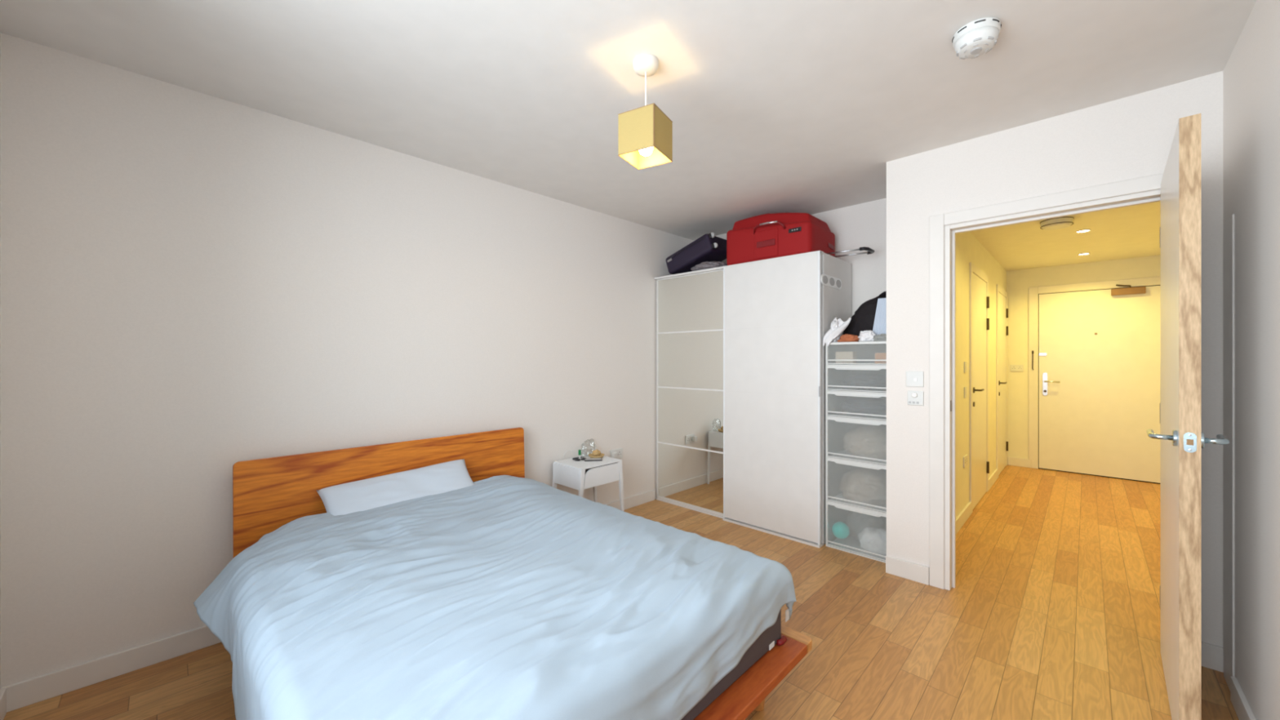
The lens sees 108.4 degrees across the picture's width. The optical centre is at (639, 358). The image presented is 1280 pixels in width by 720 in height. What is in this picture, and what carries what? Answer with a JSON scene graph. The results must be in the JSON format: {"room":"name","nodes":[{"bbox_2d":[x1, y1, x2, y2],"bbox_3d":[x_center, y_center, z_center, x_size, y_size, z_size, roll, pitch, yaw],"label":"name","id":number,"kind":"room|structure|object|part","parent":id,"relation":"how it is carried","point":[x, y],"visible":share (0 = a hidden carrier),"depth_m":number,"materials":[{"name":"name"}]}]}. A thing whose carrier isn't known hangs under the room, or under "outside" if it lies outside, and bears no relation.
{"room":"bedroom","nodes":[
{"label":"bedroom","id":0,"kind":"room"},
{"bbox_2d":[0,31,0,688],"bbox_3d":[-1.166,0.052,0.474,3.345,2.476,0.120,0,0,44],"label":"wall","id":1,"kind":"structure","parent":0,"point":[0,32],"depth_m":1.68,"materials":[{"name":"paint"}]},
{"bbox_2d":[0,688,6,719],"bbox_3d":[-1.149,1.244,0.552,3.230,0.093,0.015,0,0,44],"label":"baseboard","id":2,"kind":"structure","parent":1,"relation":"attached to","point":[2,691],"depth_m":1.65,"materials":[{"name":"paint"}]},
{"bbox_2d":[0,32,693,687],"bbox_3d":[-0.926,0.052,3.199,0.100,2.476,4.330,0,0,44],"label":"wall","id":3,"kind":"structure","parent":0,"point":[195,285],"depth_m":2.11,"materials":[{"name":"paint"}]},
{"bbox_2d":[0,489,655,712],"bbox_3d":[-1.094,1.244,2.943,0.015,0.093,3.530,0,0,44],"label":"baseboard","id":4,"kind":"structure","parent":3,"relation":"attached to","point":[27,692],"depth_m":1.86,"materials":[{"name":"paint"}]},
{"bbox_2d":[609,448,622,458],"bbox_3d":[-0.199,0.803,3.872,0.010,0.086,0.146,0,0,44],"label":"wall socket","id":5,"kind":"object","parent":3,"relation":"attached to","point":[620,451],"visible":0.7,"depth_m":3.88,"materials":[{"name":"white plastic"}]},
{"bbox_2d":[611,452,617,457],"bbox_3d":[-0.214,0.801,3.824,0.035,0.047,0.044,0,0,44],"label":"plug","id":6,"kind":"object","parent":5,"relation":"attached to","point":[614,455],"visible":0.84,"depth_m":3.81,"materials":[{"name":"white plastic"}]},
{"bbox_2d":[3,464,1238,719],"bbox_3d":[1.571,1.320,3.148,3.760,0.060,7.730,0,0,44],"label":"floor","id":7,"kind":"structure","parent":0,"point":[1052,611],"depth_m":2.18,"materials":[{"name":"brown wood"}]},
{"bbox_2d":[232,427,812,719],"bbox_3d":[-0.589,0.878,1.902,2.023,0.824,1.485,0,0,44],"label":"bed","id":8,"kind":"object","parent":7,"relation":"on","point":[268,494],"visible":0.34,"depth_m":2.21,"materials":[{"name":"brown wood"}]},
{"bbox_3d":[-1.300,0.778,2.590,0.046,0.625,1.480,0,0,44],"label":"headboard","id":9,"kind":"part","parent":8,"relation":"part of","materials":[{"name":"brown wood"}]},
{"bbox_2d":[681,608,786,719],"bbox_3d":[-0.574,0.932,1.887,1.870,0.234,1.390,0,0,44],"label":"mattress","id":10,"kind":"object","parent":8,"relation":"on","point":[771,636],"visible":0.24,"depth_m":1.54,"materials":[{"name":"fabric"}]},
{"bbox_2d":[316,458,474,515],"bbox_3d":[-1.234,0.713,2.435,0.269,0.229,0.740,0,0,44],"label":"pillow","id":11,"kind":"object","parent":10,"relation":"on","point":[371,493],"visible":0.56,"depth_m":2.38,"materials":[{"name":"fabric"}]},
{"bbox_2d":[193,475,796,719],"bbox_3d":[-0.595,0.955,1.823,1.922,0.496,1.662,0,0,44],"label":"duvet","id":12,"kind":"object","parent":10,"relation":"on","point":[501,597],"visible":0.98,"depth_m":1.40,"materials":[{"name":"fabric"}]},
{"bbox_3d":[0.091,1.067,1.242,0.125,0.034,1.372,0,0,44],"label":"foot rail","id":13,"kind":"part","parent":8,"relation":"part of","materials":[{"name":"brown wood"}]},
{"bbox_3d":[0.435,1.187,1.708,0.072,0.206,0.072,0,0,44],"label":"leg","id":14,"kind":"part","parent":8,"relation":"part of","materials":[{"name":"brown wood"}]},
{"bbox_3d":[-0.065,1.067,2.389,1.945,0.034,0.057,0,0,44],"label":"rail","id":15,"kind":"part","parent":8,"relation":"part of","materials":[{"name":"brown wood"}]},
{"bbox_2d":[552,454,624,511],"bbox_3d":[-0.383,1.022,3.405,0.325,0.537,0.442,0,0,44],"label":"bedside table","id":16,"kind":"object","parent":7,"relation":"on","point":[580,475],"visible":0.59,"depth_m":3.30,"materials":[{"name":"white metal"}]},
{"bbox_3d":[-0.624,1.026,3.375,0.020,0.527,0.064,0,0,44],"label":"leg","id":17,"kind":"part","parent":16,"relation":"part of","materials":[{"name":"white metal"}]},
{"bbox_3d":[-0.523,0.835,3.273,0.307,0.140,0.010,0,0,44],"label":"panel","id":18,"kind":"part","parent":16,"relation":"part of","materials":[{"name":"white metal"}]},
{"bbox_2d":[572,456,586,461],"bbox_3d":[-0.449,0.747,3.429,0.089,0.012,0.100,0,0,44],"label":"sunglasses","id":19,"kind":"object","parent":16,"relation":"on","point":[577,459],"visible":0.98,"depth_m":3.42,"materials":[{"name":"black plastic"}]},
{"bbox_2d":[577,449,581,458],"bbox_3d":[-0.449,0.717,3.437,0.020,0.072,0.020,0,0,44],"label":"lip balm","id":20,"kind":"object","parent":16,"relation":"on","point":[579,451],"visible":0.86,"depth_m":3.43,"materials":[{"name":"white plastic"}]},
{"bbox_3d":[-0.405,1.026,3.163,0.020,0.527,0.064,0,0,44],"label":"leg","id":21,"kind":"part","parent":16,"relation":"part of","materials":[{"name":"white metal"}]},
{"bbox_2d":[584,457,602,461],"bbox_3d":[-0.347,0.748,3.417,0.130,0.009,0.070,0,0,-8],"label":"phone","id":22,"kind":"object","parent":16,"relation":"on","point":[586,459],"visible":1,"depth_m":3.39,"materials":[{"name":"black plastic"}]},
{"bbox_3d":[-0.361,1.026,3.647,0.020,0.527,0.064,0,0,44],"label":"leg","id":23,"kind":"part","parent":16,"relation":"part of","materials":[{"name":"white metal"}]},
{"bbox_2d":[588,453,604,457],"bbox_3d":[-0.330,0.742,3.506,0.124,0.022,0.124,0,0,44],"label":"dish","id":24,"kind":"object","parent":16,"relation":"on","point":[602,455],"visible":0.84,"depth_m":3.48,"materials":[{"name":"beige ceramic"}]},
{"bbox_2d":[592,449,600,456],"bbox_3d":[-0.330,0.718,3.508,0.064,0.051,0.067,0,0,44],"label":"tissue","id":25,"kind":"object","parent":24,"relation":"in","point":[596,452],"visible":1,"depth_m":3.49,"materials":[{"name":"paper"}]},
{"bbox_3d":[-0.272,0.835,3.296,0.008,0.130,0.336,0,0,44],"label":"drawer","id":26,"kind":"part","parent":16,"relation":"part of","materials":[{"name":"white metal"}]},
{"bbox_3d":[-0.142,1.026,3.435,0.020,0.527,0.064,0,0,44],"label":"leg","id":27,"kind":"part","parent":16,"relation":"part of","materials":[{"name":"white metal"}]},
{"bbox_2d":[654,250,851,547],"bbox_3d":[0.880,0.277,3.882,1.526,2.026,0.596,0,0,44],"label":"wardrobe","id":28,"kind":"object","parent":7,"relation":"on","point":[741,353],"visible":1,"depth_m":3.50,"materials":[{"name":"white wood"}]},
{"bbox_3d":[0.433,0.278,3.957,0.771,1.992,0.014,0,0,44],"label":"mirror frame","id":29,"kind":"part","parent":28,"relation":"part of","materials":[{"name":"silver metal"}]},
{"bbox_2d":[657,270,723,513],"bbox_3d":[0.438,0.273,3.956,0.761,1.966,0.004,0,0,44],"label":"mirror","id":30,"kind":"object","parent":28,"relation":"on","point":[691,306],"depth_m":3.95,"materials":[{"name":"clear glass"}]},
{"bbox_2d":[666,232,726,274],"bbox_3d":[0.532,-0.908,4.116,0.549,0.295,0.343,0,0,44],"label":"suitcase","id":31,"kind":"object","parent":28,"relation":"on","point":[708,247],"visible":0.76,"depth_m":3.99,"materials":[{"name":"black fabric"}]},
{"bbox_2d":[690,261,727,271],"bbox_3d":[0.608,-0.781,3.947,0.347,0.088,0.293,0,0,44],"label":"plastic bag","id":32,"kind":"object","parent":28,"relation":"on","point":[704,265],"visible":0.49,"depth_m":3.83,"materials":[{"name":"white plastic"}]},
{"bbox_3d":[0.699,-0.728,3.696,1.525,0.016,0.058,0,0,44],"label":"rail","id":33,"kind":"part","parent":28,"relation":"part of","materials":[{"name":"white wood"}]},
{"bbox_3d":[0.952,0.273,3.424,0.758,1.986,0.018,0,0,44],"label":"sliding door","id":34,"kind":"part","parent":28,"relation":"part of","materials":[{"name":"white wood"}]},
{"bbox_3d":[0.953,0.271,3.423,0.780,2.006,0.026,0,0,44],"label":"door frame","id":35,"kind":"part","parent":28,"relation":"part of","materials":[{"name":"white wood"}]},
{"bbox_2d":[726,212,874,265],"bbox_3d":[1.200,-0.930,3.528,1.015,0.384,0.533,0,0,44],"label":"suitcase","id":36,"kind":"object","parent":28,"relation":"on","point":[774,235],"visible":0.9,"depth_m":3.43,"materials":[{"name":"red fabric"}]},
{"bbox_3d":[0.946,-0.860,3.459,0.190,0.205,0.012,0,0,44],"label":"panel","id":37,"kind":"part","parent":36,"relation":"part of","materials":[{"name":"red fabric"}]},
{"bbox_3d":[0.955,-0.972,3.432,0.265,0.069,0.044,0,0,44],"label":"carry handle","id":38,"kind":"part","parent":36,"relation":"part of","materials":[{"name":"red plastic"}]},
{"bbox_3d":[1.494,-0.768,3.382,0.285,0.019,0.152,0,0,44],"label":"telescopic handle","id":39,"kind":"part","parent":36,"relation":"part of","materials":[{"name":"metal"}]},
{"bbox_2d":[821,273,841,288],"bbox_3d":[1.365,-0.545,3.284,0.006,0.076,0.360,0,0,44],"label":"power strip","id":40,"kind":"object","parent":28,"relation":"attached to","point":[826,280],"visible":1,"depth_m":3.27,"materials":[{"name":"grey plastic"}]},
{"bbox_2d":[822,317,851,346],"bbox_3d":[1.339,-0.183,3.179,0.174,0.204,0.143,0,0,-13],"label":"garment","id":41,"kind":"object","parent":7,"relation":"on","point":[838,326],"visible":0.82,"depth_m":3.15,"materials":[{"name":"fabric"}]},
{"bbox_2d":[831,521,849,538],"bbox_3d":[1.377,1.179,3.167,0.110,0.110,0.110,0,0,44],"label":"ball","id":42,"kind":"object","parent":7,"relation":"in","point":[840,530],"visible":1,"depth_m":3.13,"materials":[{"name":"teal plastic"}]},
{"bbox_2d":[835,351,856,363],"bbox_3d":[1.404,-0.004,3.145,0.115,0.081,0.070,0,0,44],"label":"carton","id":43,"kind":"object","parent":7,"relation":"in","point":[839,355],"visible":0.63,"depth_m":3.12,"materials":[{"name":"beige cardboard"}]},
{"bbox_2d":[836,333,858,342],"bbox_3d":[1.400,-0.138,3.106,0.144,0.055,0.071,0,0,44],"label":"scarf","id":44,"kind":"object","parent":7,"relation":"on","point":[843,338],"visible":0.98,"depth_m":3.08,"materials":[{"name":"fabric"}]},
{"bbox_2d":[826,502,886,563],"bbox_3d":[1.578,1.137,3.187,0.412,0.305,0.448,0,0,44],"label":"drawer unit","id":45,"kind":"object","parent":7,"relation":"on","point":[851,544],"visible":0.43,"depth_m":3.10,"materials":[{"name":"plastic"}]},
{"bbox_3d":[1.576,1.278,3.185,0.380,0.003,0.414,0,0,44],"label":"drawer","id":46,"kind":"part","parent":45,"relation":"part of","materials":[{"name":"white plastic"}]},
{"bbox_3d":[1.426,1.006,3.031,0.292,0.007,0.012,0,0,44],"label":"pull handle","id":47,"kind":"part","parent":45,"relation":"part of","materials":[{"name":"white plastic"}]},
{"bbox_2d":[826,457,886,514],"bbox_3d":[1.578,0.835,3.187,0.412,0.299,0.448,0,0,44],"label":"drawer unit","id":48,"kind":"object","parent":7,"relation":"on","point":[839,499],"visible":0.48,"depth_m":3.06,"materials":[{"name":"plastic"}]},
{"bbox_3d":[1.426,0.706,3.031,0.292,0.007,0.012,0,0,44],"label":"pull handle","id":49,"kind":"part","parent":48,"relation":"part of","materials":[{"name":"white plastic"}]},
{"bbox_3d":[1.576,0.973,3.185,0.380,0.003,0.414,0,0,44],"label":"drawer","id":50,"kind":"part","parent":48,"relation":"part of","materials":[{"name":"white plastic"}]},
{"bbox_2d":[826,417,886,466],"bbox_3d":[1.578,0.543,3.187,0.412,0.281,0.448,0,0,44],"label":"drawer unit","id":51,"kind":"object","parent":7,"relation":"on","point":[845,455],"visible":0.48,"depth_m":3.07,"materials":[{"name":"plastic"}]},
{"bbox_3d":[1.426,0.423,3.031,0.292,0.007,0.012,0,0,44],"label":"pull handle","id":52,"kind":"part","parent":51,"relation":"part of","materials":[{"name":"white plastic"}]},
{"bbox_3d":[1.576,0.672,3.185,0.380,0.003,0.414,0,0,44],"label":"drawer","id":53,"kind":"part","parent":51,"relation":"part of","materials":[{"name":"white plastic"}]},
{"bbox_2d":[826,391,886,422],"bbox_3d":[1.578,0.315,3.187,0.412,0.175,0.448,0,0,44],"label":"drawer unit","id":54,"kind":"object","parent":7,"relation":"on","point":[845,415],"visible":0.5,"depth_m":3.07,"materials":[{"name":"plastic"}]},
{"bbox_3d":[1.426,0.247,3.031,0.292,0.007,0.012,0,0,44],"label":"pull handle","id":55,"kind":"part","parent":54,"relation":"part of","materials":[{"name":"white plastic"}]},
{"bbox_3d":[1.576,0.391,3.185,0.380,0.003,0.414,0,0,44],"label":"drawer","id":56,"kind":"part","parent":54,"relation":"part of","materials":[{"name":"white plastic"}]},
{"bbox_2d":[826,365,886,394],"bbox_3d":[1.578,0.139,3.187,0.412,0.175,0.448,0,0,44],"label":"drawer unit","id":57,"kind":"object","parent":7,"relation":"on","point":[879,390],"visible":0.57,"depth_m":3.07,"materials":[{"name":"plastic"}]},
{"bbox_3d":[1.426,0.071,3.031,0.292,0.007,0.012,0,0,44],"label":"pull handle","id":58,"kind":"part","parent":57,"relation":"part of","materials":[{"name":"white plastic"}]},
{"bbox_3d":[1.576,0.214,3.185,0.380,0.003,0.414,0,0,44],"label":"drawer","id":59,"kind":"part","parent":57,"relation":"part of","materials":[{"name":"white plastic"}]},
{"bbox_2d":[826,341,886,366],"bbox_3d":[1.579,-0.029,3.189,0.412,0.159,0.444,0,0,44],"label":"drawer unit","id":60,"kind":"object","parent":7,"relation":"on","point":[864,342],"visible":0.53,"depth_m":3.04,"materials":[{"name":"plastic"}]},
{"bbox_3d":[1.576,0.038,3.185,0.380,0.003,0.414,0,0,44],"label":"drawer","id":61,"kind":"part","parent":60,"relation":"part of","materials":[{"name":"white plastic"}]},
{"bbox_2d":[840,467,886,505],"bbox_3d":[1.571,0.867,3.169,0.348,0.206,0.344,0,0,44],"label":"bundle","id":62,"kind":"object","parent":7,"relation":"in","point":[862,485],"visible":0.83,"depth_m":3.07,"materials":[{"name":"white fabric"}]},
{"bbox_2d":[840,397,886,415],"bbox_3d":[1.567,0.327,3.177,0.359,0.120,0.362,0,0,44],"label":"bundle","id":63,"kind":"object","parent":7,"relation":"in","point":[873,406],"visible":0.78,"depth_m":3.06,"materials":[{"name":"white fabric"}]},
{"bbox_2d":[845,511,882,539],"bbox_3d":[1.595,1.154,3.291,0.245,0.244,0.199,0,0,44],"label":"bundle","id":64,"kind":"object","parent":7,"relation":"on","point":[856,522],"visible":0.42,"depth_m":3.23,"materials":[{"name":"grey fabric"}]},
{"bbox_2d":[841,373,886,388],"bbox_3d":[1.565,0.159,3.171,0.327,0.099,0.377,0,0,44],"label":"bundle","id":65,"kind":"object","parent":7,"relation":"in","point":[862,380],"visible":0.77,"depth_m":3.06,"materials":[{"name":"white fabric"}]},
{"bbox_2d":[843,425,886,460],"bbox_3d":[1.583,0.562,3.162,0.359,0.214,0.345,0,0,44],"label":"bundle","id":66,"kind":"object","parent":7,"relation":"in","point":[869,442],"visible":0.77,"depth_m":3.06,"materials":[{"name":"white fabric"}]},
{"bbox_2d":[857,329,875,342],"bbox_3d":[1.489,-0.148,3.032,0.118,0.075,0.083,0,0,44],"label":"towel","id":67,"kind":"object","parent":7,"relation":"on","point":[865,335],"visible":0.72,"depth_m":3.00,"materials":[{"name":"fabric"}]},
{"bbox_2d":[857,527,886,555],"bbox_3d":[1.565,1.201,3.062,0.231,0.150,0.184,0,0,44],"label":"folded cloth","id":68,"kind":"object","parent":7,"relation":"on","point":[873,540],"visible":0.77,"depth_m":3.01,"materials":[{"name":"white fabric"}]},
{"bbox_2d":[872,297,886,334],"bbox_3d":[1.596,-0.254,3.021,0.148,0.282,0.038,0,0,44],"label":"board","id":69,"kind":"object","parent":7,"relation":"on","point":[880,320],"visible":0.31,"depth_m":3.03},
{"bbox_2d":[873,333,886,341],"bbox_3d":[1.552,-0.135,2.955,0.115,0.048,0.074,0,0,44],"label":"garment","id":70,"kind":"object","parent":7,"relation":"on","point":[882,337],"visible":0.67,"depth_m":2.94,"materials":[{"name":"fabric"}]},
{"bbox_2d":[875,352,886,363],"bbox_3d":[1.578,0.001,3.005,0.070,0.071,0.070,0,0,44],"label":"carton","id":71,"kind":"object","parent":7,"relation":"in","point":[878,356],"visible":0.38,"depth_m":2.98,"materials":[{"name":"cardboard"}]},
{"bbox_2d":[0,0,1256,240],"bbox_3d":[0.276,-1.236,2.036,3.445,0.100,4.330,0,0,44],"label":"ceiling","id":72,"kind":"structure","parent":0,"point":[772,106],"depth_m":1.92,"materials":[{"name":"paint"}]},
{"bbox_2d":[617,53,672,169],"bbox_3d":[0.023,-0.992,1.845,0.164,0.387,0.164,0,0,30],"label":"pendant lamp","id":73,"kind":"object","parent":72,"relation":"hanging from","point":[645,133],"visible":1,"depth_m":1.80,"materials":[{"name":"yellow plastic"}]},
{"bbox_3d":[0.023,-0.880,1.845,0.164,0.163,0.164,0,0,30],"label":"shade trim","id":74,"kind":"part","parent":73,"relation":"part of","materials":[{"name":"beige fabric"}]},
{"bbox_3d":[0.023,-0.880,1.846,0.159,0.160,0.159,0,0,30],"label":"lamp shade","id":75,"kind":"part","parent":73,"relation":"part of","materials":[{"name":"fabric"}]},
{"bbox_3d":[0.023,-0.847,1.846,0.060,0.071,0.060,0,0,44],"label":"bulb","id":76,"kind":"part","parent":73,"relation":"part of","materials":[{"name":"white glass"}]},
{"bbox_2d":[951,17,1001,59],"bbox_3d":[1.216,-1.148,1.669,0.144,0.076,0.144,0,0,44],"label":"smoke detector","id":77,"kind":"object","parent":72,"relation":"attached to","point":[977,37],"visible":1,"depth_m":1.63,"materials":[{"name":"white plastic"}]},
{"bbox_2d":[715,198,886,531],"bbox_3d":[1.288,0.052,3.999,1.970,2.476,0.100,0,0,44],"label":"wall","id":78,"kind":"structure","parent":0,"point":[857,226],"depth_m":3.53,"materials":[{"name":"paint"}]},
{"bbox_2d":[842,291,886,336],"bbox_3d":[1.580,-0.288,3.181,0.390,0.353,0.159,0,0,44],"label":"bag","id":79,"kind":"object","parent":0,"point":[863,319],"visible":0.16,"depth_m":3.16,"materials":[{"name":"fabric"}]},
{"bbox_2d":[955,231,1006,517],"bbox_3d":[3.072,0.115,4.186,0.005,2.350,3.950,0,0,44],"label":"wall","id":80,"kind":"structure","parent":0,"point":[969,249],"depth_m":3.79,"materials":[{"name":"paint"}]},
{"bbox_2d":[963,454,968,467],"bbox_3d":[2.601,0.820,3.689,0.010,0.086,0.146,0,0,44],"label":"wall socket","id":81,"kind":"object","parent":80,"relation":"attached to","point":[966,457],"visible":1,"depth_m":3.66,"materials":[{"name":"white plastic"}]},
{"bbox_2d":[964,361,967,372],"bbox_3d":[2.602,0.070,3.688,0.012,0.086,0.086,0,0,44],"label":"light switch","id":82,"kind":"object","parent":80,"relation":"attached to","point":[965,362],"visible":1,"depth_m":3.67,"materials":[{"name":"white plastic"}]},
{"bbox_2d":[964,386,967,397],"bbox_3d":[2.602,0.270,3.688,0.012,0.086,0.086,0,0,44],"label":"light switch","id":83,"kind":"object","parent":80,"relation":"attached to","point":[965,388],"visible":1,"depth_m":3.67,"materials":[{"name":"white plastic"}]},
{"bbox_2d":[955,468,998,534],"bbox_3d":[2.777,1.240,3.867,0.015,0.100,3.080,0,0,44],"label":"baseboard","id":84,"kind":"structure","parent":80,"relation":"attached to","point":[963,516],"depth_m":3.68,"materials":[{"name":"paint"}]},
{"bbox_2d":[969,262,989,513],"bbox_3d":[3.088,0.245,4.150,0.068,2.090,0.940,0,0,44],"label":"hall door","id":85,"kind":"structure","parent":80,"relation":"in","point":[979,280],"depth_m":4.11,"materials":[{"name":"paint"}]},
{"bbox_3d":[3.067,0.278,4.171,0.007,2.008,0.792,0,0,44],"label":"door panel","id":86,"kind":"part","parent":85,"relation":"part of","materials":[{"name":"wood"}]},
{"bbox_2d":[995,284,1008,475],"bbox_3d":[4.162,0.245,5.261,0.068,2.090,0.850,0,0,44],"label":"hall door","id":87,"kind":"structure","parent":80,"relation":"in","point":[1002,310],"depth_m":5.21,"materials":[{"name":"paint"}]},
{"bbox_3d":[4.141,0.278,5.281,0.007,2.008,0.702,0,0,44],"label":"door panel","id":88,"kind":"part","parent":87,"relation":"part of","materials":[{"name":"wood"}]},
{"bbox_2d":[886,71,1222,647],"bbox_3d":[2.028,0.052,2.359,1.375,2.476,0.130,0,0,44],"label":"wall","id":89,"kind":"structure","parent":0,"point":[1132,136],"depth_m":2.31,"materials":[{"name":"paint"}]},
{"bbox_2d":[885,555,928,585],"bbox_3d":[1.564,1.240,2.706,0.225,0.100,0.015,0,0,44],"label":"baseboard","id":90,"kind":"structure","parent":89,"relation":"attached to","point":[895,566],"depth_m":2.70,"materials":[{"name":"paint"}]},
{"bbox_2d":[906,371,924,386],"bbox_3d":[1.594,0.120,2.679,0.090,0.090,0.012,0,0,44],"label":"light switch","id":91,"kind":"object","parent":89,"relation":"attached to","point":[913,379],"visible":1,"depth_m":2.67,"materials":[{"name":"white plastic"}]},
{"bbox_2d":[907,391,924,405],"bbox_3d":[1.595,0.230,2.674,0.082,0.082,0.019,0,0,44],"label":"thermostat","id":92,"kind":"object","parent":89,"relation":"attached to","point":[914,397],"visible":1,"depth_m":2.67,"materials":[{"name":"white plastic"}]},
{"bbox_2d":[928,173,1163,589],"bbox_3d":[1.994,0.241,2.291,0.966,2.097,0.014,0,0,44],"label":"trim","id":93,"kind":"structure","parent":89,"relation":"attached to","point":[937,223],"depth_m":2.58,"materials":[{"name":"paint"}]},
{"bbox_2d":[945,189,1160,590],"bbox_3d":[2.047,0.276,2.346,0.818,2.029,0.142,0,0,44],"label":"trim","id":94,"kind":"structure","parent":89,"relation":"attached to","point":[1151,197],"depth_m":2.57,"materials":[{"name":"paint"}]},
{"bbox_2d":[1146,113,1229,719],"bbox_3d":[2.003,0.262,1.731,0.174,2.041,0.810,0,0,44],"label":"bedroom door","id":95,"kind":"structure","parent":89,"relation":"in","point":[1181,437],"depth_m":1.46,"materials":[{"name":"brown wood"}]},
{"bbox_3d":[1.762,0.259,1.567,0.055,0.020,0.125,0,0,44],"label":"lever handle","id":96,"kind":"part","parent":95,"relation":"part of","materials":[{"name":"silver metal"}]},
{"bbox_3d":[2.006,0.262,1.724,0.791,2.041,0.044,0,0,-44],"label":"door panel","id":97,"kind":"part","parent":95,"relation":"part of","materials":[{"name":"white wood"}]},
{"bbox_3d":[1.720,0.263,1.444,0.002,0.062,0.026,0,0,-44],"label":"latch plate","id":98,"kind":"part","parent":95,"relation":"part of","materials":[{"name":"silver metal"}]},
{"bbox_3d":[1.850,0.259,1.470,0.135,0.020,0.050,0,0,-25],"label":"lever handle","id":99,"kind":"part","parent":95,"relation":"part of","materials":[{"name":"silver metal"}]},
{"bbox_2d":[1200,641,1223,672],"bbox_3d":[2.371,1.240,1.926,0.080,0.100,0.015,0,0,44],"label":"baseboard","id":100,"kind":"structure","parent":89,"relation":"attached to","point":[1211,655],"depth_m":1.91,"materials":[{"name":"paint"}]},
{"bbox_2d":[969,201,1160,271],"bbox_3d":[3.655,-1.110,3.692,1.520,0.100,4.050,0,0,44],"label":"ceiling","id":101,"kind":"structure","parent":0,"point":[1132,231],"depth_m":4.12,"materials":[{"name":"paint"}]},
{"bbox_2d":[1040,216,1074,230],"bbox_3d":[3.198,-1.032,3.543,0.196,0.056,0.196,0,0,44],"label":"smoke detector","id":102,"kind":"object","parent":101,"relation":"attached to","point":[1058,223],"visible":0.99,"depth_m":3.50,"materials":[{"name":"white plastic"}]},
{"bbox_2d":[1075,229,1091,232],"bbox_3d":[3.678,-1.057,3.830,0.094,0.010,0.094,0,0,44],"label":"recessed light","id":103,"kind":"object","parent":101,"relation":"in","point":[1082,230],"visible":1,"depth_m":3.83,"materials":[{"name":"white"}]},
{"bbox_2d":[1077,252,1089,255],"bbox_3d":[4.491,-1.057,4.671,0.094,0.010,0.094,0,0,44],"label":"recessed light","id":104,"kind":"object","parent":101,"relation":"in","point":[1087,253],"visible":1,"depth_m":4.68,"materials":[{"name":"white"}]},
{"bbox_2d":[1006,255,1160,464],"bbox_3d":[4.992,0.115,5.146,1.620,2.350,0.100,0,0,44],"label":"wall","id":105,"kind":"structure","parent":0,"point":[1019,282],"depth_m":5.48,"materials":[{"name":"paint"}]},
{"bbox_2d":[1010,364,1023,371],"bbox_3d":[4.516,0.115,5.531,0.120,0.080,0.010,0,0,44],"label":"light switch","id":106,"kind":"object","parent":105,"relation":"attached to","point":[1013,367],"visible":1,"depth_m":5.53,"materials":[{"name":"white plastic"}]},
{"bbox_2d":[1008,456,1031,467],"bbox_3d":[4.534,1.240,5.510,0.225,0.100,0.015,0,0,44],"label":"baseboard","id":107,"kind":"structure","parent":105,"relation":"attached to","point":[1014,461],"depth_m":5.50,"materials":[{"name":"paint"}]},
{"bbox_2d":[1028,276,1160,484],"bbox_3d":[4.975,0.225,5.040,1.126,2.130,0.077,0,0,44],"label":"entrance door","id":108,"kind":"structure","parent":105,"relation":"in","point":[1095,347],"depth_m":5.05,"materials":[{"name":"paint"}]},
{"bbox_3d":[4.610,0.024,5.417,0.018,0.227,0.015,0,0,44],"label":"door chain","id":109,"kind":"part","parent":108,"relation":"part of","materials":[{"name":"metal"}]},
{"bbox_3d":[4.679,-0.048,5.362,0.070,0.035,0.007,0,0,44],"label":"chain plate","id":110,"kind":"part","parent":108,"relation":"part of","materials":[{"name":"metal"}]},
{"bbox_3d":[4.693,0.297,5.348,0.040,0.265,0.009,0,0,44],"label":"handle plate","id":111,"kind":"part","parent":108,"relation":"part of","materials":[{"name":"metal"}]},
{"bbox_3d":[4.714,0.267,5.282,0.139,0.020,0.062,0,0,44],"label":"lever handle","id":112,"kind":"part","parent":108,"relation":"part of","materials":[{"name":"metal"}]},
{"bbox_3d":[5.125,-0.769,4.894,0.037,0.047,0.113,0,0,-38],"label":"closer arm","id":113,"kind":"part","parent":108,"relation":"part of"},
{"bbox_2d":[1222,0,1279,719],"bbox_3d":[1.207,0.052,0.593,0.100,2.476,3.550,0,0,44],"label":"wall","id":114,"kind":"structure","parent":0,"point":[1251,72],"depth_m":1.54,"materials":[{"name":"paint"}]},
{"bbox_2d":[1223,213,1235,690],"bbox_3d":[2.312,0.370,1.812,0.006,1.840,0.160,0,0,44],"label":"trim","id":115,"kind":"structure","parent":114,"relation":"attached to","point":[1229,224],"depth_m":1.80,"materials":[{"name":"paint"}]},
{"bbox_2d":[1230,675,1256,719],"bbox_3d":[1.122,1.244,0.588,0.015,0.093,3.195,0,0,44],"label":"baseboard","id":116,"kind":"structure","parent":114,"relation":"attached to","point":[1241,705],"depth_m":1.65,"materials":[{"name":"paint"}]}
]}

